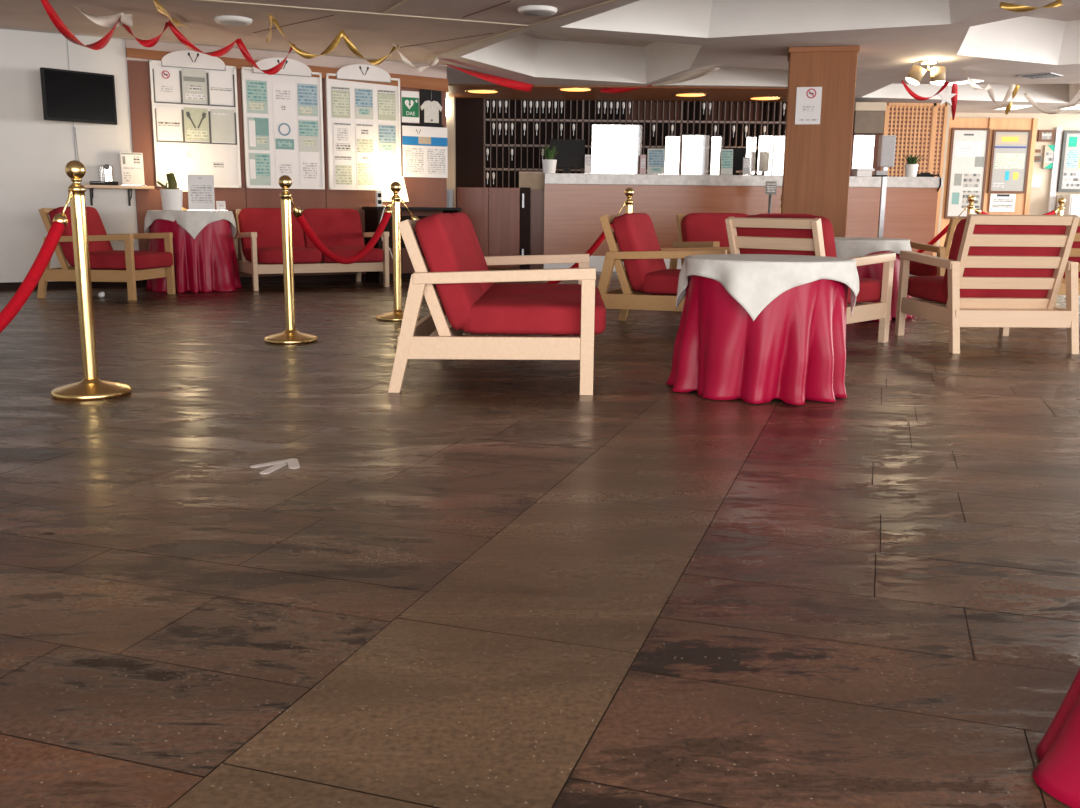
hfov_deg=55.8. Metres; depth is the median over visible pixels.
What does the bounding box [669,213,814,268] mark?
sofa
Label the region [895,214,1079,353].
armchair
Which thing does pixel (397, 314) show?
barrier post
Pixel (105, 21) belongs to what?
streamer
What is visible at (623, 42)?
ceiling
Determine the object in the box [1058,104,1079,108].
recessed light
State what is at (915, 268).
seat cushion
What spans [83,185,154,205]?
wall shelf
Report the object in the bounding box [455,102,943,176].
wall
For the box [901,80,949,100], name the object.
streamer
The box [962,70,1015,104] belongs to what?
streamer
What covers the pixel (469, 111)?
panel
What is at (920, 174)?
card terminal
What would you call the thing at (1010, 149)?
framed board
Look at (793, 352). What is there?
tablecloth
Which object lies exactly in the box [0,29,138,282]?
wall
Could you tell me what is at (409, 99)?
sign
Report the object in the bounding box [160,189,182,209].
pot
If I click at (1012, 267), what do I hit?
cushion
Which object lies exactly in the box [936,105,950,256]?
wall
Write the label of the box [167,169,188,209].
table lamp
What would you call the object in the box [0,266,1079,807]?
floor
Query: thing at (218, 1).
trim
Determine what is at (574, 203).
reception counter
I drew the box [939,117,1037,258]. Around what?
trim
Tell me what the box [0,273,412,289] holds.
baseboard
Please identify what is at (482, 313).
seat cushion
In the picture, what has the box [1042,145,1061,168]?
flyer
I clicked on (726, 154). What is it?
notice
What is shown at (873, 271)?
tablecloth
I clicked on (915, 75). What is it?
fitting
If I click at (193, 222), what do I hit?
tablecloth
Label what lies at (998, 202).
paper notice
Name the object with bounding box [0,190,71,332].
rope
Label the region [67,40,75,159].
trim
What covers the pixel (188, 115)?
print
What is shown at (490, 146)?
shelf
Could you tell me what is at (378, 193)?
power strip
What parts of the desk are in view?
panel, panel, panel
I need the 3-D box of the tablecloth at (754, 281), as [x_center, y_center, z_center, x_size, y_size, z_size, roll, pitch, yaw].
[1.022,-0.530,4.554,0.791,0.246,0.783,1,11,0]
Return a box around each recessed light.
[465,89,499,93]
[558,87,593,91]
[674,93,707,96]
[748,96,781,100]
[932,79,983,85]
[993,105,1031,109]
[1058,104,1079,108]
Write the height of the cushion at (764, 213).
0.515 m
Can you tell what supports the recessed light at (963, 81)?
in the ceiling
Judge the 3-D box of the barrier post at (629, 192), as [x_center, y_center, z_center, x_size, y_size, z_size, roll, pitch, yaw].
[0.733,-1.308,8.505,0.320,0.973,0.320,1,11,0]
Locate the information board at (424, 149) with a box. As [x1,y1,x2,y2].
[402,126,447,177]
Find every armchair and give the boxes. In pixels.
[37,206,175,300]
[388,212,605,394]
[598,213,730,320]
[725,215,895,342]
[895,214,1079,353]
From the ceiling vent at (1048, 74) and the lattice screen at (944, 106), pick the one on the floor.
the lattice screen at (944, 106)
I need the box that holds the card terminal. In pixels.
[916,173,940,191]
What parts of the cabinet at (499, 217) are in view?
post, door panel, door panel, handle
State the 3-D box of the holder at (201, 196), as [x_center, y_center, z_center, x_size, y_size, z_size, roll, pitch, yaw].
[-3.166,-1.975,9.531,0.255,0.329,0.102,-3,11,-17]
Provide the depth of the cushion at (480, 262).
5.22 m
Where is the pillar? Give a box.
[781,46,859,236]
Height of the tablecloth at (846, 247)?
0.262 m
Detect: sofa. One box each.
[233,208,388,290]
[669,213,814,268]
[909,217,1079,302]
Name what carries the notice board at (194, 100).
attached to the panelling
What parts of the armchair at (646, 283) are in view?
leg, rail, rail, post, leg, rail, armrest, armrest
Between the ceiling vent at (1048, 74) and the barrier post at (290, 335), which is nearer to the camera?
the barrier post at (290, 335)
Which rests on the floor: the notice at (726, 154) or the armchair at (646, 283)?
the armchair at (646, 283)
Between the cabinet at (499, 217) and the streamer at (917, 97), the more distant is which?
the cabinet at (499, 217)
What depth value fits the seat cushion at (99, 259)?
8.64 m
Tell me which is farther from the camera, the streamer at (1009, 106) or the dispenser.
the streamer at (1009, 106)
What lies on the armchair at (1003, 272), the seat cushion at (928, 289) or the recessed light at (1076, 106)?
the seat cushion at (928, 289)
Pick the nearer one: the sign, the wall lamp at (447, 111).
the sign
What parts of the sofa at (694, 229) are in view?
leg, post, armrest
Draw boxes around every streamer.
[41,0,169,49]
[72,5,132,27]
[154,0,186,26]
[169,20,238,56]
[236,38,295,74]
[266,14,398,64]
[392,44,438,71]
[440,62,533,91]
[599,85,651,92]
[650,68,718,84]
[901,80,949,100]
[951,83,957,119]
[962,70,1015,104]
[999,0,1062,11]
[1005,85,1019,114]
[1024,93,1079,113]
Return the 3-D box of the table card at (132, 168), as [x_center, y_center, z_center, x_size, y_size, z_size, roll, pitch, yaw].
[-3.899,-2.245,9.757,0.220,0.310,0.100,-6,12,-29]
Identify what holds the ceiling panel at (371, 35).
attached to the ceiling
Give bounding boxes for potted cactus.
[157,173,182,209]
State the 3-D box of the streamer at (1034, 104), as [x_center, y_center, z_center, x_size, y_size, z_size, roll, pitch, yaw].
[6.668,-3.679,12.377,1.450,0.332,0.500,-1,11,-8]
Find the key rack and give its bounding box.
[484,99,786,187]
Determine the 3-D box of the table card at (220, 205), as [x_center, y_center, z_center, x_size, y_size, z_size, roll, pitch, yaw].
[-3.041,-1.887,9.714,0.105,0.090,0.100,-6,12,-29]
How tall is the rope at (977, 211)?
0.172 m
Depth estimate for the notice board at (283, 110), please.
10.44 m
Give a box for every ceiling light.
[214,15,252,25]
[518,5,556,15]
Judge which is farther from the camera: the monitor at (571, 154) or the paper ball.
the monitor at (571, 154)
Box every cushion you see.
[49,206,112,266]
[89,250,172,269]
[238,208,304,256]
[245,247,321,263]
[302,208,364,247]
[311,246,382,262]
[415,213,483,330]
[451,212,493,292]
[462,293,605,334]
[485,283,600,297]
[612,213,666,290]
[639,269,680,294]
[681,213,748,246]
[736,215,836,256]
[758,213,814,215]
[847,278,881,303]
[907,276,946,303]
[909,260,936,275]
[942,218,1065,299]
[1063,226,1079,277]
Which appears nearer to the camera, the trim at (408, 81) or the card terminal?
the trim at (408, 81)
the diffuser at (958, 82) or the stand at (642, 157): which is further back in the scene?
the stand at (642, 157)
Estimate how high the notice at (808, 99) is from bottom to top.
0.345 m
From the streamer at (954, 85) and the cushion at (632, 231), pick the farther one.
the streamer at (954, 85)
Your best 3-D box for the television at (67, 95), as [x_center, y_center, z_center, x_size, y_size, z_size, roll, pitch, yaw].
[-4.263,-2.817,9.373,0.188,0.450,0.670,10,14,39]
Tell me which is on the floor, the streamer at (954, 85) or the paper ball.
the paper ball
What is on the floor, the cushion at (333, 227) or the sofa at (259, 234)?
the sofa at (259, 234)
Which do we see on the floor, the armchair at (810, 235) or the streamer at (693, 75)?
the armchair at (810, 235)
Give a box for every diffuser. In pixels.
[937,81,975,84]
[1000,106,1027,108]
[1063,106,1079,108]
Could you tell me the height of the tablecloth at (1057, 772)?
0.582 m
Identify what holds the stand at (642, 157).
on the reception counter
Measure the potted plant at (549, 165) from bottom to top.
0.356 m
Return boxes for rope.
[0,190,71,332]
[291,197,393,263]
[401,199,624,283]
[916,207,965,252]
[974,208,1058,214]
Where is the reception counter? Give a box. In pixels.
[544,173,942,271]
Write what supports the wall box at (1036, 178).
attached to the wall at (1038, 198)
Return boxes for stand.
[640,155,645,173]
[647,148,664,173]
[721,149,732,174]
[765,181,776,212]
[872,135,895,237]
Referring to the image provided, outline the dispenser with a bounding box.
[877,135,895,166]
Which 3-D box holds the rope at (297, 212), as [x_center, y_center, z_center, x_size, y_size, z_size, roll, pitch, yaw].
[-1.256,-1.125,6.639,0.052,0.427,1.284,4,12,20]
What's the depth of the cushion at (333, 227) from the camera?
10.54 m
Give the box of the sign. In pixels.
[401,91,418,122]
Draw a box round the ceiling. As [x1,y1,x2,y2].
[0,0,1079,113]
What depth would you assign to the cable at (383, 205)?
10.70 m
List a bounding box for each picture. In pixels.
[1034,156,1040,161]
[1037,130,1054,141]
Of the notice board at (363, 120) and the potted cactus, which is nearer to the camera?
the potted cactus
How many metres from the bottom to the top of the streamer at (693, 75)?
0.080 m
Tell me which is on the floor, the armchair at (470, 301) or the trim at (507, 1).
the armchair at (470, 301)
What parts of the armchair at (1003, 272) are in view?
leg, rail, armrest, leg, post, leg, rail, rail, post, leg, armrest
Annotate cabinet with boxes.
[447,187,529,269]
[518,172,544,269]
[1056,195,1079,216]
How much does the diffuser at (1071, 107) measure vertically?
0.010 m
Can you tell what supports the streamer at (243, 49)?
hanging from the ceiling panel at (371, 35)
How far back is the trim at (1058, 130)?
16.07 m
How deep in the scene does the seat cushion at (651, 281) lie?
6.67 m
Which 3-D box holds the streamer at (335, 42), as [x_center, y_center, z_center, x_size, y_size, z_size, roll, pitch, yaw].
[-1.752,-3.110,8.870,1.215,0.305,1.274,-2,11,-15]
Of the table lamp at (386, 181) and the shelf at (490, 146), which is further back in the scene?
the shelf at (490, 146)
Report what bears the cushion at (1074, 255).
on the sofa at (915, 268)
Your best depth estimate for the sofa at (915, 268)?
8.32 m
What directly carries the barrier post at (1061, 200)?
on the floor
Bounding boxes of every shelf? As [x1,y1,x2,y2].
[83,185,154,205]
[484,119,785,124]
[485,144,783,149]
[485,168,782,173]
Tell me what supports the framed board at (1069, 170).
attached to the wall at (1038, 198)
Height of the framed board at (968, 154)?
1.390 m
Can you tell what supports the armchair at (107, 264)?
on the floor
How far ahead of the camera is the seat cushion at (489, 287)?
5.23 m
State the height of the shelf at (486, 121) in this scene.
0.030 m
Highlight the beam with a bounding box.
[852,102,886,135]
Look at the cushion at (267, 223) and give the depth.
10.20 m
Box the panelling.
[127,60,446,285]
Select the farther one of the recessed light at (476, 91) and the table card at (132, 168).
the recessed light at (476, 91)
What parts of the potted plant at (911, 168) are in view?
pot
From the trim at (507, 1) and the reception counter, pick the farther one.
the reception counter
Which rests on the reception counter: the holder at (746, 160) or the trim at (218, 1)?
the holder at (746, 160)
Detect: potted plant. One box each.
[540,145,558,173]
[898,154,924,176]
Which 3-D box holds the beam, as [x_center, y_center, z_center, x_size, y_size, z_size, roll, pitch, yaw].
[4.550,-4.029,14.492,0.420,0.410,0.900,1,11,0]
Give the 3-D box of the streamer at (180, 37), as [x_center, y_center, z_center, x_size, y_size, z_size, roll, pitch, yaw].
[-2.934,-3.172,8.939,0.055,0.224,0.940,5,12,21]
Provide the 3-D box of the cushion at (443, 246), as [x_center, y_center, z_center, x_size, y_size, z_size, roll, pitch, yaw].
[-0.401,-0.624,4.733,0.279,0.515,0.652,1,11,1]
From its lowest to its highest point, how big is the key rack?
1.397 m
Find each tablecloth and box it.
[144,210,235,238]
[146,219,241,292]
[666,275,847,404]
[676,254,858,320]
[834,237,911,257]
[856,251,914,320]
[1032,668,1079,807]
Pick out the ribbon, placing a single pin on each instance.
(293, 463)
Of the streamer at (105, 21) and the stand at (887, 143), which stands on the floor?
the stand at (887, 143)
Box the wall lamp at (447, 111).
[446,98,448,115]
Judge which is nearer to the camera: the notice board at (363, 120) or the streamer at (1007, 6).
the streamer at (1007, 6)
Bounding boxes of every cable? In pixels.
[74,127,81,181]
[379,205,392,258]
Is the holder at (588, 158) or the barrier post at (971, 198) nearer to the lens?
the barrier post at (971, 198)
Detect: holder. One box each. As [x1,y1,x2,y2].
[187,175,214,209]
[585,155,591,172]
[743,157,749,174]
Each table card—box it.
[120,152,144,184]
[216,201,225,209]
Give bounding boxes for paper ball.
[98,291,104,297]
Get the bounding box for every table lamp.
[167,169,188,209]
[379,176,408,206]
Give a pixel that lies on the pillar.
(817, 157)
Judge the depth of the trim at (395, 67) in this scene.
10.52 m
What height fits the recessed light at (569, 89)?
0.008 m
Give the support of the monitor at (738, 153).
on the reception counter
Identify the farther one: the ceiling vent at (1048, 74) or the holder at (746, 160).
the holder at (746, 160)
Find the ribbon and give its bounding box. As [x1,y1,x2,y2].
[250,458,299,473]
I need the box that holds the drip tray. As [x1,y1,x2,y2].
[872,171,887,176]
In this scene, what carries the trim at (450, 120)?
attached to the panel at (469, 111)
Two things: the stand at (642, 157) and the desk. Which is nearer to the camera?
the desk
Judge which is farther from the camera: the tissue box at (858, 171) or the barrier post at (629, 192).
the tissue box at (858, 171)
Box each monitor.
[549,139,584,172]
[722,147,746,174]
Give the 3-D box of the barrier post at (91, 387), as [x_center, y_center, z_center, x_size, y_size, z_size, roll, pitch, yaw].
[-1.911,-0.520,4.270,0.320,0.973,0.320,1,11,0]
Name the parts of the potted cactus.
stem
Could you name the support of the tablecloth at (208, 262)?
on the floor
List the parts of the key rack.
infill panel, infill panel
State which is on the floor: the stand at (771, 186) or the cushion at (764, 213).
the stand at (771, 186)
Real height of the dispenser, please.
0.310 m
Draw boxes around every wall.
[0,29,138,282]
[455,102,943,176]
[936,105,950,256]
[950,112,1079,214]
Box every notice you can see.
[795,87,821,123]
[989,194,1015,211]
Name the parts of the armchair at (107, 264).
leg, post, rail, armrest, leg, armrest, rail, leg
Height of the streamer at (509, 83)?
0.104 m
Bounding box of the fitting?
[906,59,945,84]
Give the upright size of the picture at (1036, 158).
0.092 m
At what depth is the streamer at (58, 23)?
7.59 m
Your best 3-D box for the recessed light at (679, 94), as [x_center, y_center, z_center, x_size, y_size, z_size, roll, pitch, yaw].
[2.021,-4.142,13.680,0.470,0.008,0.470,1,11,0]
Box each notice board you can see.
[149,50,240,187]
[241,58,324,188]
[325,64,400,189]
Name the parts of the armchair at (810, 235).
post, rail, post, rail, armrest, leg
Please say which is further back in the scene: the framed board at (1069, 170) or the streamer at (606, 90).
the framed board at (1069, 170)
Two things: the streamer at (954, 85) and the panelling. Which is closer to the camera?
the panelling
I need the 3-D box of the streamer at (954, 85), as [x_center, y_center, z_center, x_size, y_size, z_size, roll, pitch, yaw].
[4.879,-3.569,12.034,0.072,0.422,0.070,1,11,0]
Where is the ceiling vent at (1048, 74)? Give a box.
[1016,72,1062,78]
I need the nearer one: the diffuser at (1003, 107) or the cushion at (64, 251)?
the cushion at (64, 251)
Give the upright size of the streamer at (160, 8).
0.093 m
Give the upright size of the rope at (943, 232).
0.682 m
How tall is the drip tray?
0.055 m
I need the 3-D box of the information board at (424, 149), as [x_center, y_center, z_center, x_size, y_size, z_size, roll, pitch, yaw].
[-1.267,-2.781,11.265,0.535,0.545,0.012,-6,12,-29]
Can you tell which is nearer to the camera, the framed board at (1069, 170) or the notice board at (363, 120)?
the notice board at (363, 120)
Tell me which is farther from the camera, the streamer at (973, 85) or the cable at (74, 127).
the streamer at (973, 85)
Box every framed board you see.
[944,128,989,217]
[987,130,1031,192]
[1057,130,1079,191]
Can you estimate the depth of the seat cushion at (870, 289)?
6.21 m
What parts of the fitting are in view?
ceiling plate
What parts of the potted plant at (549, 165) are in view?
pot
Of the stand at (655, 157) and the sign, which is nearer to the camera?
the sign
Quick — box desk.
[362,207,461,282]
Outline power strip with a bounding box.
[375,190,381,206]
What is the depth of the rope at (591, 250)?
8.27 m
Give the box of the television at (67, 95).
[40,67,116,124]
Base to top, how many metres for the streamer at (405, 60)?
0.202 m
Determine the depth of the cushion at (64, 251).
8.71 m
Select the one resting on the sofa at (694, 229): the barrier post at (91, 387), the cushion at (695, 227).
the cushion at (695, 227)
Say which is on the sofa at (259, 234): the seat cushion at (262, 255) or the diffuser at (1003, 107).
the seat cushion at (262, 255)
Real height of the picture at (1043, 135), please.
0.175 m
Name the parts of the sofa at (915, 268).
armrest, leg, post, rail, rail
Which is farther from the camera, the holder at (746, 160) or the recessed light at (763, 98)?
the recessed light at (763, 98)
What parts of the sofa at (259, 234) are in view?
leg, post, rail, armrest, leg, rail, leg, armrest, leg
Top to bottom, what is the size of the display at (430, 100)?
0.455 m
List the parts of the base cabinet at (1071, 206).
door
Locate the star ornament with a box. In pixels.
[938,85,955,105]
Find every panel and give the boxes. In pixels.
[0,0,607,61]
[456,98,483,207]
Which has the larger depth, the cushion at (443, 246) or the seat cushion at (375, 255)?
the seat cushion at (375, 255)
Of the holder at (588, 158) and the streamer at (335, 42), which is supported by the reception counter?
the holder at (588, 158)
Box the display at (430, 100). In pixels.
[401,89,442,127]
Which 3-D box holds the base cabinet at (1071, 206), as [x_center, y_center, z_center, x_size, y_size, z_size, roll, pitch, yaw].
[8.968,-2.744,15.988,1.600,1.030,0.430,1,11,0]
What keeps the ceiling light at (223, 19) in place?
attached to the ceiling panel at (371, 35)
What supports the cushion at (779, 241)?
on the armchair at (810, 235)
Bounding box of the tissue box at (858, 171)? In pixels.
[854,168,874,175]
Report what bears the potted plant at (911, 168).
on the reception counter
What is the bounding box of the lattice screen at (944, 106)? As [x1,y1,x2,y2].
[880,103,947,255]
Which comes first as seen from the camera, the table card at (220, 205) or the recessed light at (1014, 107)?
the table card at (220, 205)
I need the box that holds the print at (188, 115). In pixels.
[186,112,205,127]
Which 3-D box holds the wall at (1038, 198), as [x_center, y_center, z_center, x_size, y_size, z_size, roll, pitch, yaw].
[8.585,-3.505,16.214,5.300,2.530,0.100,1,11,0]
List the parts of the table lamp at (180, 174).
lamp shade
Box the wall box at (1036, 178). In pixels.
[1026,174,1041,187]
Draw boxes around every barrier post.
[51,160,131,400]
[263,175,317,343]
[376,182,419,320]
[624,187,633,269]
[967,195,975,214]
[1057,197,1065,214]
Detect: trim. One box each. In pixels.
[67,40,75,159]
[125,39,446,78]
[126,48,447,91]
[192,0,620,58]
[253,1,509,47]
[446,95,455,207]
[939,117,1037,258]
[1047,127,1062,212]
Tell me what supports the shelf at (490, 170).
attached to the key rack
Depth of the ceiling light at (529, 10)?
7.84 m
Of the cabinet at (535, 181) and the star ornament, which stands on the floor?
the cabinet at (535, 181)
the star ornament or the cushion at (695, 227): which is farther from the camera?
the star ornament

